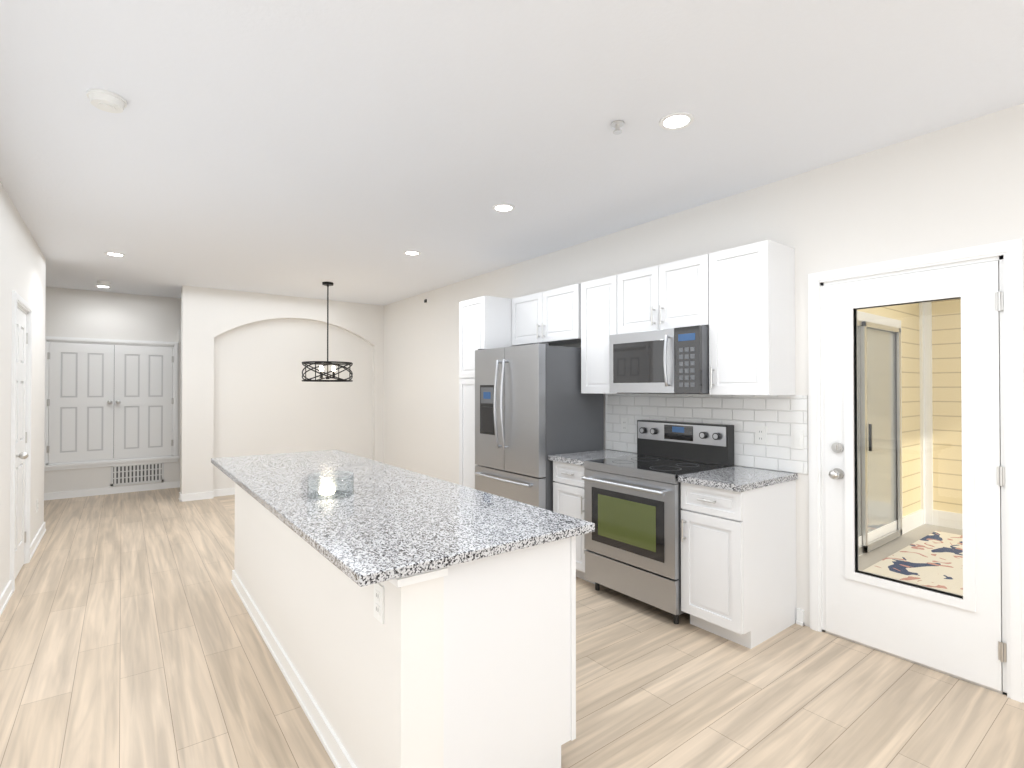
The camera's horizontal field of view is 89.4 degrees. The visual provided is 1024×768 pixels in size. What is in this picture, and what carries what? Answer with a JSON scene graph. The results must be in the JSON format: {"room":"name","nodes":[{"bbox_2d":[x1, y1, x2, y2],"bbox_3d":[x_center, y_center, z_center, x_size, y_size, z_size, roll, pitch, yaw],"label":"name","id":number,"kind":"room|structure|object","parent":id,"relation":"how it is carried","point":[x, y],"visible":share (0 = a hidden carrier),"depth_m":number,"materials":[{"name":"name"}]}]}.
{"room":"kitchen","nodes":[
{"label":"kitchen","id":0,"kind":"room"},
{"bbox_2d":[0,181,45,595],"bbox_3d":[-1.711,0.070,1.140,0.120,2.740,10.120,0,-1,-37],"label":"wall","id":1,"kind":"structure","parent":0,"point":[22,266],"depth_m":3.82,"materials":[{"name":"white paint"}]},
{"bbox_2d":[0,580,12,615],"bbox_3d":[-1.094,1.389,0.425,0.019,0.090,8.015,0,-1,-37],"label":"baseboard","id":2,"kind":"structure","parent":1,"relation":"attached to","point":[6,594],"depth_m":3.43,"materials":[{"name":"white paint"}]},
{"bbox_2d":[10,291,31,591],"bbox_3d":[-3.803,0.406,3.930,0.141,2.117,0.824,0,-1,-37],"label":"door frame","id":3,"kind":"structure","parent":1,"relation":"attached to","point":[19,300],"depth_m":3.69,"materials":[{"name":"white paint"}]},
{"bbox_2d":[15,308,28,578],"bbox_3d":[-3.754,0.442,3.978,0.117,2.022,0.676,0,-1,-37],"label":"hall door","id":4,"kind":"structure","parent":1,"relation":"in","point":[22,455],"depth_m":4.03,"materials":[{"name":"white wood"}]},
{"bbox_2d":[30,522,45,559],"bbox_3d":[-4.353,1.427,4.750,0.019,0.090,1.155,0,-1,-37],"label":"baseboard","id":5,"kind":"structure","parent":1,"relation":"attached to","point":[34,544],"depth_m":4.72,"materials":[{"name":"white paint"}]},
{"bbox_2d":[44,287,180,492],"bbox_3d":[-5.073,0.124,7.396,5.800,2.740,0.120,0,-1,-37],"label":"wall","id":6,"kind":"structure","parent":0,"point":[76,313],"depth_m":7.00,"materials":[{"name":"white paint"}]},
{"bbox_2d":[47,342,113,462],"bbox_3d":[-5.678,0.240,6.824,0.680,1.558,0.108,0,-1,-37],"label":"closet door","id":7,"kind":"structure","parent":6,"relation":"in","point":[80,402],"depth_m":6.84,"materials":[{"name":"white wood"}]},
{"bbox_2d":[44,481,179,500],"bbox_3d":[-5.031,1.449,7.329,5.800,0.090,0.019,0,-1,-37],"label":"baseboard","id":8,"kind":"structure","parent":6,"relation":"attached to","point":[102,491],"depth_m":7.01,"materials":[{"name":"white paint"}]},
{"bbox_2d":[44,336,179,470],"bbox_3d":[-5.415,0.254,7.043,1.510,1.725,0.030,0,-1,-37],"label":"door frame","id":9,"kind":"structure","parent":6,"relation":"attached to","point":[176,457],"depth_m":7.08,"materials":[{"name":"white paint"}]},
{"bbox_2d":[111,463,163,485],"bbox_3d":[-5.205,1.245,7.203,0.600,0.285,0.011,0,-1,-37],"label":"air vent","id":10,"kind":"object","parent":6,"relation":"in","point":[136,474],"visible":1,"depth_m":7.20,"materials":[{"name":"grey metal"}]},
{"bbox_2d":[114,345,173,458],"bbox_3d":[-5.132,0.243,7.235,0.680,1.558,0.108,0,-1,-37],"label":"closet door","id":11,"kind":"structure","parent":6,"relation":"in","point":[143,400],"depth_m":7.24,"materials":[{"name":"white wood"}]},
{"bbox_2d":[180,285,383,493],"bbox_3d":[-3.163,0.125,7.445,2.690,2.740,0.200,0,-1,-37],"label":"wall","id":12,"kind":"structure","parent":0,"point":[246,390],"depth_m":7.26,"materials":[{"name":"white paint"}]},
{"bbox_2d":[182,491,212,501],"bbox_3d":[-4.031,1.443,6.642,0.350,0.090,0.019,0,-1,-37],"label":"baseboard","id":13,"kind":"structure","parent":12,"relation":"attached to","point":[197,496],"depth_m":6.64,"materials":[{"name":"white paint"}]},
{"bbox_2d":[213,488,234,496],"bbox_3d":[-3.073,1.450,7.489,2.200,0.090,0.019,0,-1,-37],"label":"baseboard","id":14,"kind":"structure","parent":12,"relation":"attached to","point":[223,492],"depth_m":6.90,"materials":[{"name":"white paint"}]},
{"bbox_2d":[0,487,1023,767],"bbox_3d":[-1.697,1.515,2.903,6.040,0.120,12.940,0,-1,-37],"label":"floor","id":15,"kind":"structure","parent":0,"point":[130,635],"depth_m":2.50,"materials":[{"name":"brown wood"}]},
{"bbox_2d":[231,483,575,767],"bbox_3d":[-0.897,1.011,2.903,0.772,0.888,2.890,0,-1,-37],"label":"kitchen island","id":16,"kind":"object","parent":15,"relation":"on","point":[470,664],"visible":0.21,"depth_m":1.82,"materials":[{"name":"white paint"}]},
{"bbox_2d":[374,583,383,623],"bbox_3d":[-0.432,0.705,1.672,0.008,0.116,0.072,0,-1,-37],"label":"outlet","id":17,"kind":"object","parent":16,"relation":"attached to","point":[378,602],"visible":0.98,"depth_m":1.66,"materials":[{"name":"white plastic"}]},
{"bbox_2d":[211,450,594,586],"bbox_3d":[-0.938,0.549,2.860,0.910,0.033,2.955,0,-1,-37],"label":"island countertop","id":18,"kind":"structure","parent":16,"relation":"on","point":[384,522],"depth_m":2.07,"materials":[{"name":"stone"}]},
{"bbox_2d":[307,471,353,498],"bbox_3d":[-0.866,0.480,2.474,0.210,0.097,0.210,0,-1,-37],"label":"glass bowl","id":19,"kind":"object","parent":18,"relation":"on","point":[330,494],"visible":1,"depth_m":2.46,"materials":[{"name":"clear glass"}]},
{"bbox_2d":[459,296,512,488],"bbox_3d":[-0.152,0.330,5.127,0.665,2.290,0.453,0,-1,-37],"label":"pantry cabinet","id":20,"kind":"object","parent":15,"relation":"on","point":[485,322],"visible":0.25,"depth_m":4.95,"materials":[{"name":"white wood"}]},
{"bbox_2d":[475,342,603,510],"bbox_3d":[0.192,0.576,4.522,0.796,1.787,0.900,0,-1,-37],"label":"refrigerator","id":21,"kind":"object","parent":15,"relation":"on","point":[535,407],"visible":0.71,"depth_m":4.20,"materials":[{"name":"grey metal"}]},
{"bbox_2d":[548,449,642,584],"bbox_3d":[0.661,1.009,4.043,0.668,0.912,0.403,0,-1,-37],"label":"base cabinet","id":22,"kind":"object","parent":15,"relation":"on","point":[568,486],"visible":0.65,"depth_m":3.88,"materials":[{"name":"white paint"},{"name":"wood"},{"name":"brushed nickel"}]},
{"bbox_2d":[581,420,733,623],"bbox_3d":[0.974,0.869,3.549,0.723,1.185,0.754,0,-1,-37],"label":"range","id":23,"kind":"object","parent":15,"relation":"on","point":[632,512],"visible":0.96,"depth_m":3.41,"materials":[{"name":"grey metal"}]},
{"bbox_2d":[678,466,797,648],"bbox_3d":[1.361,1.001,3.114,0.668,0.912,0.393,0,-1,-37],"label":"base cabinet","id":24,"kind":"object","parent":15,"relation":"on","point":[738,554],"visible":0.98,"depth_m":2.95,"materials":[{"name":"white paint"},{"name":"wood"},{"name":"brushed nickel"}]},
{"bbox_2d":[0,0,1023,305],"bbox_3d":[-1.697,-1.345,2.928,6.040,0.120,12.940,0,-1,-37],"label":"ceiling","id":25,"kind":"structure","parent":0,"point":[352,150],"depth_m":2.50,"materials":[{"name":"white paint"}]},
{"bbox_2d":[95,285,110,287],"bbox_3d":[-5.245,-1.249,6.639,0.164,0.006,0.164,0,-1,-37],"label":"recessed light","id":26,"kind":"object","parent":25,"relation":"in","point":[101,286],"visible":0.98,"depth_m":6.63,"materials":[{"name":"white paint"}]},
{"bbox_2d":[97,280,110,284],"bbox_3d":[-4.988,-1.237,6.332,0.130,0.034,0.130,0,-1,-37],"label":"smoke detector","id":27,"kind":"object","parent":25,"relation":"attached to","point":[101,282],"visible":1,"depth_m":6.29,"materials":[{"name":"white plastic"}]},
{"bbox_2d":[86,88,126,112],"bbox_3d":[-1.823,-1.266,2.331,0.144,0.046,0.144,0,-1,-37],"label":"smoke detector","id":28,"kind":"object","parent":25,"relation":"attached to","point":[106,100],"visible":1,"depth_m":2.30,"materials":[{"name":"white plastic"}]},
{"bbox_2d":[104,252,125,256],"bbox_3d":[-3.869,-1.263,5.046,0.164,0.006,0.164,0,-1,-37],"label":"recessed light","id":29,"kind":"object","parent":25,"relation":"in","point":[114,254],"visible":1,"depth_m":5.04,"materials":[{"name":"white paint"}]},
{"bbox_2d":[302,282,352,381],"bbox_3d":[-2.279,-0.642,6.403,0.598,1.224,0.598,0,-1,-37],"label":"pendant light","id":30,"kind":"object","parent":25,"relation":"hanging from","point":[339,364],"visible":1,"depth_m":6.38,"materials":[{"name":"black metal"}]},
{"bbox_2d":[403,251,420,255],"bbox_3d":[-0.963,-1.263,4.995,0.164,0.006,0.164,0,-1,-37],"label":"recessed light","id":31,"kind":"object","parent":25,"relation":"in","point":[413,253],"visible":1,"depth_m":5.00,"materials":[{"name":"white paint"}]},
{"bbox_2d":[492,204,514,211],"bbox_3d":[-0.060,-1.274,3.747,0.164,0.006,0.164,0,-1,-37],"label":"recessed light","id":32,"kind":"object","parent":25,"relation":"in","point":[503,207],"visible":1,"depth_m":3.73,"materials":[{"name":"white paint"}]},
{"bbox_2d":[611,120,623,134],"bbox_3d":[0.522,-1.265,2.558,0.064,0.044,0.064,0,-1,-37],"label":"sprinkler head","id":33,"kind":"object","parent":25,"relation":"attached to","point":[617,124],"visible":1,"depth_m":2.55},
{"bbox_2d":[659,112,693,129],"bbox_3d":[0.804,-1.285,2.533,0.164,0.006,0.164,0,-1,-37],"label":"recessed light","id":34,"kind":"object","parent":25,"relation":"in","point":[677,121],"visible":1,"depth_m":2.53,"materials":[{"name":"white paint"}]},
{"bbox_2d":[383,103,1023,626],"bbox_3d":[0.667,0.101,4.697,0.120,2.740,12.940,0,-1,-37],"label":"wall","id":35,"kind":"structure","parent":0,"point":[961,185],"depth_m":3.16,"materials":[{"name":"white paint"}]},
{"bbox_2d":[512,284,580,345],"bbox_3d":[0.385,-0.594,4.678,0.362,0.450,0.910,0,-1,-37],"label":"upper cabinet","id":36,"kind":"object","parent":35,"relation":"attached to","point":[552,317],"visible":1,"depth_m":4.54,"materials":[{"name":"white wood"}]},
{"bbox_2d":[581,275,644,393],"bbox_3d":[0.789,-0.374,4.139,0.362,0.900,0.381,0,-1,-37],"label":"upper cabinet","id":37,"kind":"object","parent":35,"relation":"attached to","point":[598,312],"visible":0.38,"depth_m":4.06,"materials":[{"name":"white wood"}]},
{"bbox_2d":[617,254,708,333],"bbox_3d":[1.134,-0.600,3.683,0.362,0.455,0.758,0,-1,-37],"label":"upper cabinet","id":38,"kind":"object","parent":35,"relation":"attached to","point":[674,294],"visible":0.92,"depth_m":3.56,"materials":[{"name":"white wood"}]},
{"bbox_2d":[609,325,708,393],"bbox_3d":[1.081,-0.149,3.639,0.454,0.430,0.750,0,-1,-37],"label":"microwave","id":39,"kind":"object","parent":38,"relation":"attached to","point":[670,361],"visible":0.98,"depth_m":3.47,"materials":[{"name":"grey metal"}]},
{"bbox_2d":[606,394,807,473],"bbox_3d":[1.289,0.312,3.763,0.008,0.474,1.623,0,-1,-37],"label":"tile backsplash","id":40,"kind":"structure","parent":35,"relation":"attached to","point":[780,417],"depth_m":3.46,"materials":[{"name":"white tile"}]},
{"bbox_2d":[621,418,628,432],"bbox_3d":[0.922,0.337,4.236,0.008,0.116,0.072,0,-1,-37],"label":"electrical outlet","id":41,"kind":"object","parent":40,"relation":"attached to","point":[624,424],"visible":1,"depth_m":4.23,"materials":[{"name":"white plastic"}]},
{"bbox_2d":[755,426,766,444],"bbox_3d":[1.602,0.329,3.333,0.008,0.116,0.072,0,-1,-37],"label":"electrical outlet","id":42,"kind":"object","parent":40,"relation":"attached to","point":[760,434],"visible":1,"depth_m":3.33,"materials":[{"name":"white plastic"}]},
{"bbox_2d":[791,429,803,449],"bbox_3d":[1.736,0.338,3.153,0.012,0.116,0.072,0,-1,-37],"label":"light switch","id":43,"kind":"object","parent":40,"relation":"attached to","point":[797,439],"visible":1,"depth_m":3.15,"materials":[{"name":"white plastic"}]},
{"bbox_2d":[709,240,794,394],"bbox_3d":[1.480,-0.382,3.223,0.362,0.900,0.381,0,-1,-37],"label":"upper cabinet","id":44,"kind":"object","parent":35,"relation":"attached to","point":[752,319],"visible":1,"depth_m":3.11,"materials":[{"name":"white wood"}]},
{"bbox_2d":[796,608,803,625],"bbox_3d":[1.746,1.412,3.138,0.019,0.090,0.040,0,-1,-37],"label":"baseboard","id":45,"kind":"structure","parent":35,"relation":"attached to","point":[799,616],"depth_m":3.13,"materials":[{"name":"white paint"}]},
{"bbox_2d":[824,260,1005,690],"bbox_3d":[2.057,0.430,2.718,0.138,2.020,0.776,0,-1,-37],"label":"patio door","id":46,"kind":"structure","parent":35,"relation":"in","point":[914,475],"depth_m":2.69,"materials":[{"name":"white paint"}]},
{"bbox_2d":[808,238,1023,702],"bbox_3d":[2.106,0.396,2.767,0.141,2.117,0.924,0,-1,-37],"label":"door frame","id":47,"kind":"structure","parent":35,"relation":"attached to","point":[1011,251],"depth_m":2.43,"materials":[{"name":"white paint"}]}
]}

